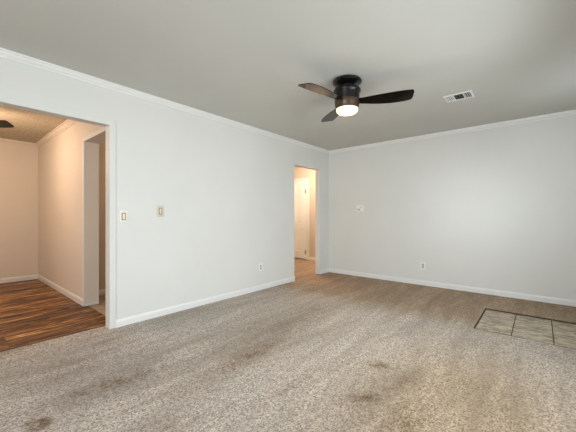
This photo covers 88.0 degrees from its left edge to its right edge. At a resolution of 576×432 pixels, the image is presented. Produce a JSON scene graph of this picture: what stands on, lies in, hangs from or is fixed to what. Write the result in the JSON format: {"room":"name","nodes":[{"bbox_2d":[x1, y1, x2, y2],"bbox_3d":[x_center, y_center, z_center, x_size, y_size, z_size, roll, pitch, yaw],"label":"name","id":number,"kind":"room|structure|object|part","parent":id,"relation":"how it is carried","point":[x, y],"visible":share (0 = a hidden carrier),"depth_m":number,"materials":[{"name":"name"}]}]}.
{"room":"empty living room","nodes":[
{"label":"empty living room","id":0,"kind":"room"},
{"bbox_2d":[0,143,37,278],"bbox_3d":[-5.471,-0.094,4.123,0.100,2.385,3.441,0,0,40],"label":"wall","id":1,"kind":"structure","parent":0,"point":[18,163],"depth_m":5.09,"materials":[{"name":"beige paint"}]},
{"bbox_2d":[0,274,83,306],"bbox_3d":[-4.486,1.058,3.254,2.526,0.080,3.184,0,0,40],"label":"baseboard","id":2,"kind":"structure","parent":1,"relation":"attached to","point":[58,288],"depth_m":4.80,"materials":[{"name":"white paint"}]},
{"bbox_2d":[0,119,77,147],"bbox_3d":[-4.123,-1.253,2.948,3.475,0.067,3.184,0,0,40],"label":"trim","id":3,"kind":"structure","parent":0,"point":[66,124],"depth_m":4.81,"materials":[{"name":"beige paint"}]},
{"bbox_2d":[0,326,102,351],"bbox_3d":[-2.576,1.099,2.143,0.015,0.007,2.251,0,0,40],"label":"trim","id":4,"kind":"structure","parent":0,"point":[100,326],"depth_m":2.68,"materials":[{"name":"brown wood"}]},
{"bbox_2d":[38,121,105,305],"bbox_3d":[-3.046,-0.094,4.224,3.475,2.385,0.157,0,0,40],"label":"wall","id":5,"kind":"structure","parent":0,"point":[59,158],"depth_m":4.03,"materials":[{"name":"beige paint"}]},
{"bbox_2d":[85,301,98,305],"bbox_3d":[-2.440,1.084,3.713,0.008,0.028,0.149,0,0,40],"label":"trim","id":6,"kind":"structure","parent":5,"relation":"attached to","point":[93,303],"depth_m":3.71,"materials":[{"name":"white paint"}]},
{"bbox_2d":[82,127,105,300],"bbox_3d":[-2.153,0.063,3.363,0.999,2.070,0.008,0,0,40],"label":"trim","id":7,"kind":"structure","parent":5,"relation":"attached to","point":[102,129],"depth_m":3.65,"materials":[{"name":"white paint"}]},
{"bbox_2d":[88,305,105,315],"bbox_3d":[-2.094,1.098,3.393,0.949,0.007,0.035,0,0,40],"label":"trim","id":8,"kind":"structure","parent":5,"relation":"attached to","point":[91,306],"depth_m":3.52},
{"bbox_2d":[99,141,105,289],"bbox_3d":[-2.083,-0.094,4.927,0.100,2.385,2.159,0,0,40],"label":"wall","id":9,"kind":"structure","parent":0,"point":[102,146],"depth_m":4.21,"materials":[{"name":"beige paint"}]},
{"bbox_2d":[99,289,105,294],"bbox_3d":[-2.039,1.061,4.891,0.013,0.075,2.159,0,0,40],"label":"baseboard","id":10,"kind":"structure","parent":9,"relation":"attached to","point":[102,291],"depth_m":4.20,"materials":[{"name":"white paint"}]},
{"bbox_2d":[0,57,328,328],"bbox_3d":[-1.162,-0.102,3.684,0.100,2.400,8.330,0,0,40],"label":"wall","id":11,"kind":"structure","parent":0,"point":[225,192],"depth_m":3.53,"materials":[{"name":"paint"}]},
{"bbox_2d":[0,94,115,328],"bbox_3d":[-2.469,0.073,2.053,0.009,2.050,2.363,0,0,40],"label":"trim","id":12,"kind":"structure","parent":11,"relation":"attached to","point":[6,99],"depth_m":2.92,"materials":[{"name":"paint"}]},
{"bbox_2d":[119,210,127,222],"bbox_3d":[-1.657,-0.003,3.011,0.012,0.122,0.078,0,0,40],"label":"light switch","id":13,"kind":"object","parent":11,"relation":"attached to","point":[123,214],"visible":1,"depth_m":3.00,"materials":[{"name":"beige plastic"}]},
{"bbox_2d":[157,206,163,216],"bbox_3d":[-1.411,-0.062,3.302,0.012,0.122,0.078,0,0,40],"label":"light switch","id":14,"kind":"object","parent":11,"relation":"attached to","point":[160,209],"visible":1,"depth_m":3.30,"materials":[{"name":"beige plastic"}]},
{"bbox_2d":[116,268,328,327],"bbox_3d":[-1.463,1.061,3.240,0.013,0.075,7.063,0,0,40],"label":"baseboard","id":15,"kind":"structure","parent":11,"relation":"attached to","point":[156,313],"depth_m":3.64,"materials":[{"name":"white paint"}]},
{"bbox_2d":[0,47,575,153],"bbox_3d":[0.046,-1.274,1.965,3.965,0.056,7.063,0,0,40],"label":"trim","id":16,"kind":"structure","parent":11,"relation":"attached to","point":[4,53],"depth_m":3.70,"materials":[{"name":"white paint"}]},
{"bbox_2d":[0,258,575,431],"bbox_3d":[-1.013,1.128,3.558,7.640,0.060,8.130,0,0,40],"label":"floor","id":17,"kind":"structure","parent":0,"point":[329,351],"depth_m":2.22,"materials":[{"name":"carpet"}]},
{"bbox_2d":[474,308,575,348],"bbox_3d":[2.569,1.117,2.867,1.234,0.042,0.847,0,0,40],"label":"tile","id":18,"kind":"structure","parent":17,"relation":"in","point":[540,329],"depth_m":2.98,"materials":[{"name":"beige tile"}]},
{"bbox_2d":[0,0,575,150],"bbox_3d":[-1.287,-1.344,3.157,7.740,0.115,7.163,0,0,40],"label":"ceiling","id":19,"kind":"structure","parent":0,"point":[242,61],"depth_m":2.41,"materials":[{"name":"paint"}]},
{"bbox_2d":[0,120,13,127],"bbox_3d":[-3.924,-1.125,3.377,1.079,0.324,1.118,0,0,40],"label":"ceiling fan","id":20,"kind":"object","parent":19,"relation":"hanging from","point":[3,123],"visible":1,"depth_m":3.47,"materials":[{"name":"brown wood"}]},
{"bbox_2d":[298,75,413,121],"bbox_3d":[0.537,-1.140,2.755,1.057,0.324,0.996,0,0,40],"label":"ceiling fan","id":21,"kind":"object","parent":19,"relation":"hanging from","point":[346,94],"visible":1,"depth_m":2.74,"materials":[{"name":"brown metal"}]},
{"bbox_3d":[0.312,-1.090,2.608,0.489,0.040,0.169,0,0,-42],"label":"blade","id":22,"kind":"part","parent":21,"relation":"part of","materials":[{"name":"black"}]},
{"bbox_3d":[0.484,-1.090,3.179,0.169,0.040,0.489,0,0,-12],"label":"blade","id":23,"kind":"part","parent":21,"relation":"part of","materials":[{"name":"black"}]},
{"bbox_3d":[0.563,-1.002,2.844,0.206,0.048,0.206,0,0,40],"label":"lamp shade","id":24,"kind":"part","parent":21,"relation":"part of","materials":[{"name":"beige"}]},
{"bbox_3d":[0.893,-1.090,2.744,0.489,0.040,0.169,0,0,18],"label":"blade","id":25,"kind":"part","parent":21,"relation":"part of","materials":[{"name":"black wood"}]},
{"bbox_2d":[443,90,474,102],"bbox_3d":[1.851,-1.296,3.227,0.270,0.011,0.210,0,0,40],"label":"ceiling vent","id":26,"kind":"object","parent":19,"relation":"in","point":[467,94],"visible":1,"depth_m":3.23,"materials":[{"name":"white metal"}]},
{"bbox_2d":[294,167,314,259],"bbox_3d":[0.353,-0.094,7.791,2.885,2.385,0.100,0,0,40],"label":"wall","id":27,"kind":"structure","parent":0,"point":[299,172],"depth_m":7.52,"materials":[{"name":"beige paint"}]},
{"bbox_2d":[294,180,305,258],"bbox_3d":[0.159,0.072,7.861,0.767,2.008,0.106,0,0,40],"label":"door","id":28,"kind":"structure","parent":27,"relation":"in","point":[299,186],"depth_m":7.76,"materials":[{"name":"white paint"}]},
{"bbox_2d":[294,177,308,259],"bbox_3d":[0.211,0.051,7.901,0.937,2.095,0.116,0,0,40],"label":"trim","id":29,"kind":"structure","parent":27,"relation":"attached to","point":[299,179],"depth_m":7.58,"materials":[{"name":"white paint"}]},
{"bbox_2d":[329,115,575,299],"bbox_3d":[2.396,-0.102,4.669,4.065,2.400,0.100,0,0,40],"label":"wall","id":30,"kind":"structure","parent":0,"point":[493,208],"depth_m":4.41,"materials":[{"name":"paint"}]},
{"bbox_2d":[356,205,363,211],"bbox_3d":[1.319,-0.152,5.491,0.150,0.110,0.034,0,0,40],"label":"thermostat","id":31,"kind":"object","parent":30,"relation":"attached to","point":[358,208],"visible":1,"depth_m":5.48,"materials":[{"name":"white plastic"}]},
{"bbox_2d":[421,262,424,269],"bbox_3d":[2.167,0.788,4.791,0.074,0.118,0.009,0,0,40],"label":"wall outlet","id":32,"kind":"object","parent":30,"relation":"attached to","point":[422,263],"visible":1,"depth_m":4.79,"materials":[{"name":"white plastic"}]},
{"bbox_2d":[329,268,575,306],"bbox_3d":[2.321,1.061,4.658,3.965,0.075,0.013,0,0,40],"label":"baseboard","id":33,"kind":"structure","parent":30,"relation":"attached to","point":[553,300],"depth_m":4.39,"materials":[{"name":"white paint"}]}
]}

